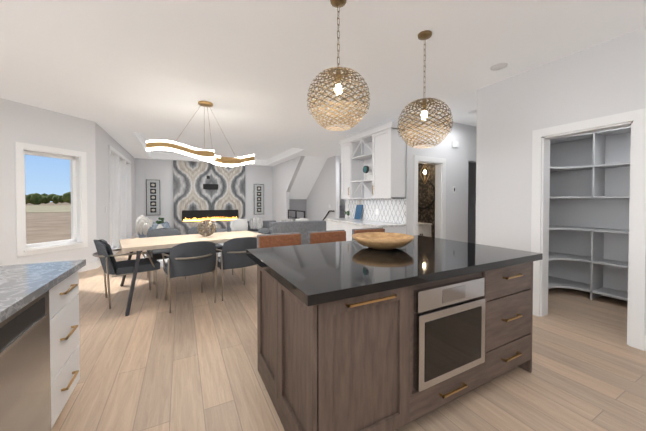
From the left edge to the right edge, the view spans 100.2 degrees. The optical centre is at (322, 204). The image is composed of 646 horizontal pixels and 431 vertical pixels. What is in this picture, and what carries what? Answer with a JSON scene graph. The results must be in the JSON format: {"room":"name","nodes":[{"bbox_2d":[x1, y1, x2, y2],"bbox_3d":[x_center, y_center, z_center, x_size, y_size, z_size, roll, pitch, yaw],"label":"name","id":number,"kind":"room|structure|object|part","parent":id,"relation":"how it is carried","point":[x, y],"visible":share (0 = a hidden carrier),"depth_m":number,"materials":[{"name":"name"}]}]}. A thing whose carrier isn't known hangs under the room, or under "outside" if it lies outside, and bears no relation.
{"room":"kitchen","nodes":[
{"label":"kitchen","id":0,"kind":"room"},
{"bbox_2d":[0,98,96,265],"bbox_3d":[-5.204,-0.208,3.370,0.180,3.000,4.200,0,1,17],"label":"wall","id":1,"kind":"structure","parent":0,"point":[24,123],"depth_m":4.48,"materials":[{"name":"white paint"}]},
{"bbox_2d":[15,142,87,256],"bbox_3d":[-4.752,-0.095,4.739,0.230,1.810,0.980,0,1,17],"label":"window","id":2,"kind":"structure","parent":1,"relation":"in","point":[78,182],"depth_m":4.80,"materials":[{"name":"white"}]},
{"bbox_2d":[79,261,97,271],"bbox_3d":[-5.111,1.222,3.365,0.016,0.140,4.200,0,1,17],"label":"baseboard","id":3,"kind":"structure","parent":1,"relation":"attached to","point":[90,266],"depth_m":5.23,"materials":[{"name":"white"}]},
{"bbox_2d":[95,122,135,260],"bbox_3d":[-5.757,-0.277,7.593,0.150,3.000,5.150,0,1,-28],"label":"wall","id":4,"kind":"structure","parent":0,"point":[104,139],"depth_m":5.93,"materials":[{"name":"white paint"}]},
{"bbox_2d":[108,145,131,254],"bbox_3d":[-5.777,-0.103,7.658,0.172,2.650,3.080,0,1,-28],"label":"window","id":5,"kind":"structure","parent":4,"relation":"in","point":[120,207],"depth_m":7.25,"materials":[{"name":"white fabric"}]},
{"bbox_2d":[135,158,272,232],"bbox_3d":[-3.194,-0.349,11.930,8.720,3.000,0.150,0,1,-28],"label":"wall","id":6,"kind":"structure","parent":0,"point":[155,169],"depth_m":10.40,"materials":[{"name":"white paint"}]},
{"bbox_2d":[146,179,159,215],"bbox_3d":[-6.374,-0.279,10.145,0.450,1.340,0.049,0,1,-28],"label":"framed artwork","id":7,"kind":"object","parent":6,"relation":"attached to","point":[152,197],"visible":1,"depth_m":10.13,"materials":[{"name":"black metal"}]},
{"bbox_2d":[173,160,244,234],"bbox_3d":[-4.571,-0.284,11.069,2.720,2.898,0.093,0,1,-28],"label":"fireplace surround","id":8,"kind":"object","parent":6,"relation":"attached to","point":[195,202],"depth_m":10.96,"materials":[{"name":"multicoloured tile"}]},
{"bbox_3d":[-4.577,-0.914,11.016,0.570,0.560,0.023,0,1,-28],"label":"tv mount bracket","id":9,"kind":"part","parent":8,"relation":"part of","materials":[{"name":"black metal"}]},
{"bbox_2d":[254,184,263,214],"bbox_3d":[-2.841,-0.255,12.000,0.450,1.350,0.049,0,1,-28],"label":"framed artwork","id":10,"kind":"object","parent":6,"relation":"attached to","point":[258,198],"visible":1,"depth_m":11.98,"materials":[{"name":"black metal"}]},
{"bbox_2d":[272,156,304,221],"bbox_3d":[-1.460,-0.331,10.864,0.140,3.000,3.350,0,1,-28],"label":"wall","id":11,"kind":"structure","parent":0,"point":[284,174],"depth_m":11.00,"materials":[{"name":"white paint"}]},
{"bbox_2d":[289,156,327,220],"bbox_3d":[-0.698,-0.326,10.530,0.900,3.000,2.050,0,1,-28],"label":"soffit","id":12,"kind":"structure","parent":0,"point":[310,169],"depth_m":10.61,"materials":[{"name":"white paint"}]},
{"bbox_2d":[306,156,339,220],"bbox_3d":[-0.402,-0.335,11.097,0.150,3.000,3.920,0,1,-28],"label":"wall","id":13,"kind":"structure","parent":0,"point":[324,194],"depth_m":9.92,"materials":[{"name":"white paint"}]},
{"bbox_2d":[0,0,645,165],"bbox_3d":[-1.151,-1.797,4.818,11.690,0.330,14.600,0,1,-28],"label":"ceiling","id":14,"kind":"structure","parent":0,"point":[131,77],"depth_m":2.93,"materials":[{"name":"white paint"}]},
{"bbox_2d":[146,101,253,166],"bbox_3d":[-1.879,-1.131,4.311,1.580,0.984,0.220,0,1,-28],"label":"chandelier","id":15,"kind":"object","parent":14,"relation":"hanging from","point":[209,156],"visible":1,"depth_m":4.23,"materials":[{"name":"gold metal"}]},
{"bbox_2d":[307,0,369,130],"bbox_3d":[0.119,-1.095,2.096,0.490,0.983,0.486,0,1,-28],"label":"pendant light","id":16,"kind":"object","parent":14,"relation":"hanging from","point":[338,76],"visible":1,"depth_m":2.02,"materials":[{"name":"gold metal"}]},
{"bbox_2d":[397,30,452,148],"bbox_3d":[0.951,-1.072,2.534,0.490,1.043,0.486,0,1,-28],"label":"pendant light","id":17,"kind":"object","parent":14,"relation":"hanging from","point":[425,35],"visible":1,"depth_m":2.46,"materials":[{"name":"gold metal"}]},
{"bbox_2d":[420,164,429,183],"bbox_3d":[2.240,-1.054,5.933,0.130,1.193,0.308,1,1,41],"label":"pendant","id":18,"kind":"object","parent":14,"relation":"hanging from","point":[424,172],"visible":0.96,"depth_m":5.92,"materials":[{"name":"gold metal"}]},
{"bbox_2d":[490,63,507,69],"bbox_3d":[2.035,-1.601,3.128,0.167,0.005,0.167,-1,1,-40],"label":"recessed light","id":19,"kind":"object","parent":14,"relation":"in","point":[498,66],"depth_m":3.12,"materials":[{"name":"white"}]},
{"bbox_2d":[340,163,344,204],"bbox_3d":[1.188,-0.326,10.543,0.150,3.000,6.380,0,1,-28],"label":"wall","id":20,"kind":"structure","parent":0,"point":[343,200],"depth_m":11.24,"materials":[{"name":"white paint"}]},
{"bbox_2d":[345,135,348,217],"bbox_3d":[1.671,-0.269,7.115,2.480,3.000,0.140,0,1,-28],"label":"wall","id":21,"kind":"structure","parent":0,"point":[346,200],"depth_m":6.55,"materials":[{"name":"white paint"}]},
{"bbox_2d":[51,237,645,430],"bbox_3d":[-1.151,1.328,4.869,11.690,0.120,14.600,0,1,-28],"label":"floor","id":22,"kind":"structure","parent":0,"point":[150,362],"depth_m":2.14,"materials":[{"name":"brown wood"}]},
{"bbox_2d":[0,287,55,430],"bbox_3d":[-1.823,0.888,0.887,1.166,0.890,0.675,0,1,-28],"label":"dishwasher","id":23,"kind":"object","parent":22,"relation":"on","point":[39,347],"depth_m":1.25,"materials":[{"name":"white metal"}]},
{"bbox_2d":[0,259,85,322],"bbox_3d":[-1.264,0.441,-0.192,1.220,0.040,4.130,0,1,-28],"label":"countertop","id":24,"kind":"structure","parent":23,"relation":"on","point":[21,285],"depth_m":1.41,"materials":[{"name":"grey stone"}]},
{"bbox_2d":[56,267,81,419],"bbox_3d":[-2.094,0.880,1.402,1.166,0.890,0.490,0,1,-28],"label":"base cabinet","id":25,"kind":"object","parent":22,"relation":"on","point":[67,299],"depth_m":1.67,"materials":[{"name":"white wood"}]},
{"bbox_3d":[-1.570,0.805,1.676,0.032,0.581,0.190,0,1,-28],"label":"handle","id":26,"kind":"part","parent":25,"relation":"part of","materials":[{"name":"gold metal"}]},
{"bbox_2d":[93,239,159,308],"bbox_3d":[-2.674,0.868,3.677,0.703,0.841,0.586,-1,1,-43],"label":"dining chair","id":27,"kind":"object","parent":22,"relation":"on","point":[109,263],"visible":0.98,"depth_m":3.47,"materials":[{"name":"fabric"}]},
{"bbox_2d":[146,228,185,284],"bbox_3d":[-2.727,0.850,4.721,0.586,0.841,0.703,-1,1,-39],"label":"dining chair","id":28,"kind":"object","parent":22,"relation":"on","point":[156,254],"visible":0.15,"depth_m":4.74,"materials":[{"name":"fabric"}]},
{"bbox_2d":[142,243,222,266],"bbox_3d":[-3.157,1.206,8.248,3.700,0.012,4.850,0,1,-28],"label":"rug","id":29,"kind":"object","parent":22,"relation":"on","point":[161,260],"visible":0.07,"depth_m":6.12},
{"bbox_2d":[135,217,169,237],"bbox_3d":[-4.753,0.765,7.714,0.995,0.888,0.995,0,1,-28],"label":"armchair","id":30,"kind":"object","parent":29,"relation":"on","point":[143,226],"visible":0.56,"depth_m":7.30,"materials":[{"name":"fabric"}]},
{"bbox_2d":[140,215,168,224],"bbox_3d":[-5.294,0.750,8.615,0.995,0.888,0.995,0,1,-28],"label":"armchair","id":31,"kind":"object","parent":29,"relation":"on","point":[150,220],"visible":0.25,"depth_m":8.67,"materials":[{"name":"white fabric"}]},
{"bbox_2d":[216,228,226,231],"bbox_3d":[-3.631,1.007,9.040,0.900,0.360,0.900,0,1,-28],"label":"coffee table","id":32,"kind":"object","parent":29,"relation":"on","point":[221,230],"visible":0.08,"depth_m":8.95,"materials":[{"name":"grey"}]},
{"bbox_3d":[-4.245,0.965,7.046,0.400,0.510,0.400,0,1,-28],"label":"side table","id":33,"kind":"object","parent":29,"relation":"on","visible":0},
{"bbox_2d":[156,217,163,228],"bbox_3d":[-4.243,0.515,7.030,0.201,0.387,0.174,0,1,-28],"label":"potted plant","id":34,"kind":"object","parent":33,"relation":"on","point":[159,223],"visible":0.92,"depth_m":7.00,"materials":[{"name":"white ceramic"}]},
{"bbox_2d":[162,241,217,312],"bbox_3d":[-1.751,0.870,3.551,0.586,0.841,0.703,-1,1,-39],"label":"dining chair","id":35,"kind":"object","parent":22,"relation":"on","point":[192,258],"visible":1,"depth_m":3.32,"materials":[{"name":"fabric"}]},
{"bbox_2d":[119,230,260,315],"bbox_3d":[-1.993,0.896,4.333,2.000,0.760,1.497,-1,1,-39],"label":"dining table","id":36,"kind":"object","parent":22,"relation":"on","point":[138,245],"visible":0.58,"depth_m":3.97,"materials":[{"name":"brown wood"}]},
{"bbox_2d":[197,219,215,235],"bbox_3d":[-1.887,0.369,4.384,0.282,0.282,0.283,0,1,-28],"label":"orb","id":37,"kind":"object","parent":36,"relation":"on","point":[203,229],"visible":1,"depth_m":4.32,"materials":[{"name":"brown metal"}]},
{"bbox_2d":[188,226,224,276],"bbox_3d":[-2.219,0.844,5.127,0.586,0.841,0.703,-1,1,-39],"label":"dining chair","id":38,"kind":"object","parent":22,"relation":"on","point":[193,230],"visible":0.1,"depth_m":5.16,"materials":[{"name":"fabric"}]},
{"bbox_2d":[214,237,256,300],"bbox_3d":[-1.256,0.863,3.935,0.586,0.841,0.703,-1,1,-37],"label":"dining chair","id":39,"kind":"object","parent":22,"relation":"on","point":[233,254],"visible":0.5,"depth_m":3.66,"materials":[{"name":"fabric"}]},
{"bbox_2d":[232,227,272,280],"bbox_3d":[-1.258,0.847,4.921,0.703,0.841,0.586,-1,1,-39],"label":"dining chair","id":40,"kind":"object","parent":22,"relation":"on","point":[266,230],"visible":0.08,"depth_m":5.00,"materials":[{"name":"fabric"}]},
{"bbox_2d":[227,218,325,244],"bbox_3d":[-1.334,0.787,7.532,2.330,0.874,1.700,0,1,-28],"label":"sofa","id":41,"kind":"object","parent":22,"relation":"on","point":[303,226],"visible":0.44,"depth_m":7.18,"materials":[{"name":"grey fabric"}]},
{"bbox_2d":[257,232,300,247],"bbox_3d":[-0.362,0.808,2.721,0.485,0.990,0.512,0,1,-28],"label":"bar stool","id":42,"kind":"object","parent":22,"relation":"on","point":[275,240],"visible":0.15,"depth_m":2.87,"materials":[{"name":"brown leather"}]},
{"bbox_2d":[288,210,304,218],"bbox_3d":[-1.000,0.688,10.004,0.050,0.990,1.610,0,1,-28],"label":"guard rail","id":43,"kind":"object","parent":22,"relation":"on","point":[296,211],"visible":0.42,"depth_m":9.99,"materials":[{"name":"black metal"}]},
{"bbox_2d":[308,230,345,243],"bbox_3d":[0.161,0.804,2.996,0.485,0.990,0.512,0,1,-28],"label":"bar stool","id":44,"kind":"object","parent":22,"relation":"on","point":[315,237],"visible":0.08,"depth_m":3.14,"materials":[{"name":"brown leather"}]},
{"bbox_2d":[326,222,332,230],"bbox_3d":[0.465,0.802,6.112,0.600,0.890,0.526,0,1,-28],"label":"base cabinet","id":45,"kind":"object","parent":22,"relation":"on","point":[329,225],"depth_m":6.07,"materials":[{"name":"white wood"}]},
{"bbox_2d":[333,222,344,229],"bbox_3d":[0.669,0.809,5.725,0.600,0.890,0.586,0,1,-28],"label":"base cabinet","id":46,"kind":"object","parent":22,"relation":"on","point":[336,225],"depth_m":5.70,"materials":[{"name":"white wood"}]},
{"bbox_2d":[340,199,344,217],"bbox_3d":[0.054,-0.091,11.471,0.992,2.500,3.910,0,1,-28],"label":"stair steps","id":47,"kind":"structure","parent":22,"relation":"on","point":[342,210],"depth_m":10.93,"materials":[{"name":"carpet"}]},
{"bbox_2d":[345,222,360,240],"bbox_3d":[0.886,0.815,5.311,0.600,0.890,0.585,0,1,-28],"label":"base cabinet","id":48,"kind":"object","parent":22,"relation":"on","point":[348,229],"depth_m":5.35,"materials":[{"name":"white wood"}]},
{"bbox_2d":[352,227,384,240],"bbox_3d":[0.692,0.799,3.275,0.485,0.990,0.512,0,1,-28],"label":"bar stool","id":49,"kind":"object","parent":22,"relation":"on","point":[363,230],"visible":0.12,"depth_m":3.43,"materials":[{"name":"brown leather"}]},
{"bbox_2d":[361,226,405,233],"bbox_3d":[1.089,0.822,4.923,0.600,0.890,0.527,0,1,-28],"label":"base cabinet","id":50,"kind":"object","parent":22,"relation":"on","point":[392,229],"depth_m":4.71,"materials":[{"name":"white wood"}]},
{"bbox_2d":[325,218,404,227],"bbox_3d":[0.769,0.347,5.494,0.630,0.040,1.890,0,1,-28],"label":"countertop","id":51,"kind":"structure","parent":50,"relation":"on","point":[363,221],"depth_m":5.14,"materials":[{"name":"white stone"}]},
{"bbox_2d":[354,200,362,219],"bbox_3d":[0.789,0.103,5.981,0.093,0.428,0.220,0,1,-28],"label":"cutting board","id":52,"kind":"object","parent":51,"relation":"on","point":[358,211],"visible":0.86,"depth_m":5.97,"materials":[{"name":"blue"}]},
{"bbox_2d":[256,259,541,430],"bbox_3d":[0.564,0.868,2.114,1.904,0.890,1.060,0,1,-28],"label":"kitchen island","id":53,"kind":"object","parent":22,"relation":"on","point":[353,335],"depth_m":1.53,"materials":[{"name":"brown wood"}]},
{"bbox_2d":[246,235,541,306],"bbox_3d":[0.530,0.400,2.193,2.004,0.048,1.256,0,1,-28],"label":"island countertop","id":54,"kind":"structure","parent":53,"relation":"on","point":[311,273],"depth_m":1.80,"materials":[{"name":"black stone"}]},
{"bbox_2d":[352,232,413,249],"bbox_3d":[0.517,0.320,2.351,0.530,0.105,0.530,0,1,-28],"label":"bowl","id":55,"kind":"object","parent":54,"relation":"on","point":[382,240],"visible":1,"depth_m":2.23,"materials":[{"name":"brown wood"}]},
{"bbox_2d":[418,222,431,236],"bbox_3d":[2.067,0.834,6.330,0.715,0.820,0.580,0,1,-28],"label":"vanity","id":56,"kind":"object","parent":22,"relation":"on","point":[424,229],"visible":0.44,"depth_m":6.17,"materials":[{"name":"white"}]},
{"bbox_2d":[548,137,566,288],"bbox_3d":[2.946,0.147,3.821,1.050,2.275,0.446,0,1,-28],"label":"pantry shelving","id":57,"kind":"object","parent":22,"relation":"on","point":[553,282],"depth_m":3.98,"materials":[{"name":"grey wood"}]},
{"bbox_2d":[565,126,630,300],"bbox_3d":[4.001,0.157,3.240,0.458,2.275,2.456,0,1,-28],"label":"pantry shelving","id":58,"kind":"object","parent":22,"relation":"on","point":[595,288],"depth_m":3.69,"materials":[{"name":"grey wood"}]},
{"bbox_2d":[363,166,368,172],"bbox_3d":[0.884,-0.654,5.549,0.100,0.305,0.150,0,1,-28],"label":"vase","id":59,"kind":"object","parent":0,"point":[365,169],"visible":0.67,"depth_m":5.52,"materials":[{"name":"teal ceramic"}]},
{"bbox_2d":[366,173,371,179],"bbox_3d":[0.995,-0.563,5.338,0.180,0.129,0.240,0,1,-28],"label":"books","id":60,"kind":"object","parent":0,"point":[368,175],"visible":0.27,"depth_m":5.33,"materials":[{"name":"white paper"}]},
{"bbox_2d":[349,115,400,137],"bbox_3d":[1.081,-0.247,5.733,0.150,3.000,1.740,0,1,-28],"label":"wall","id":61,"kind":"structure","parent":0,"point":[395,119],"depth_m":5.45,"materials":[{"name":"white paint"}]},
{"bbox_2d":[418,163,434,237],"bbox_3d":[2.594,-0.255,6.228,0.130,3.000,1.230,0,1,-28],"label":"wall","id":62,"kind":"structure","parent":0,"point":[427,215],"depth_m":6.31,"materials":[{"name":"stone"}]},
{"bbox_2d":[418,179,434,208],"bbox_3d":[2.390,-0.258,6.442,0.028,0.720,0.720,0,1,-28],"label":"mirror","id":63,"kind":"object","parent":62,"relation":"attached to","point":[426,195],"visible":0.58,"depth_m":6.36,"materials":[{"name":"brown mirror"}]},
{"bbox_2d":[402,113,476,243],"bbox_3d":[3.019,-0.246,5.677,3.530,3.000,0.140,0,1,-28],"label":"wall","id":64,"kind":"structure","parent":0,"point":[461,200],"depth_m":5.40,"materials":[{"name":"white paint"}]},
{"bbox_2d":[413,155,445,238],"bbox_3d":[1.975,0.183,5.124,0.840,2.160,0.162,0,1,-28],"label":"door frame","id":65,"kind":"structure","parent":64,"relation":"attached to","point":[440,197],"depth_m":5.21,"materials":[{"name":"white wood"}]},
{"bbox_2d":[452,141,458,192],"bbox_3d":[2.620,-0.751,5.363,0.180,1.020,0.029,0,1,-28],"label":"thermostat","id":66,"kind":"object","parent":64,"relation":"attached to","point":[455,144],"visible":0.95,"depth_m":5.35,"materials":[{"name":"white plastic"}]},
{"bbox_2d":[476,27,645,334],"bbox_3d":[3.315,-0.181,1.767,0.140,3.000,4.700,0,1,-28],"label":"wall","id":67,"kind":"structure","parent":0,"point":[606,78],"depth_m":2.88,"materials":[{"name":"white paint"}]},
{"bbox_2d":[531,108,645,350],"bbox_3d":[2.753,0.216,2.845,0.184,2.170,0.890,0,1,-28],"label":"door frame","id":68,"kind":"structure","parent":67,"relation":"attached to","point":[635,120],"depth_m":2.54,"materials":[{"name":"white wood"}]},
{"bbox_2d":[644,335,645,350],"bbox_3d":[3.614,1.260,1.053,0.016,0.140,3.115,0,1,-28],"label":"baseboard","id":69,"kind":"structure","parent":67,"relation":"attached to","point":[644,335],"depth_m":2.42,"materials":[{"name":"white"}]},
{"label":"outside","id":70,"kind":"structure","parent":0,"visible":0},
{"bbox_2d":[26,202,70,243],"bbox_3d":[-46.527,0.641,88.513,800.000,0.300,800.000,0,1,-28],"label":"land","id":71,"kind":"object","parent":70,"point":[47,227],"depth_m":20.27,"materials":[{"name":"beige sand"}]},
{"bbox_2d":[25,192,70,204],"bbox_3d":[-127.516,-2.600,82.808,323.493,8.545,213.880,0,1,-28],"label":"trees","id":72,"kind":"object","parent":71,"relation":"on","point":[36,198],"visible":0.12,"depth_m":132.27,"materials":[{"name":"green plant"}]},
{"bbox_2d":[26,205,70,212],"bbox_3d":[-135.072,1.231,42.042,400.000,0.050,80.000,0,1,-28],"label":"land","id":73,"kind":"object","parent":71,"relation":"on","point":[50,208],"depth_m":64.42,"materials":[{"name":"beige sand"}]}
]}

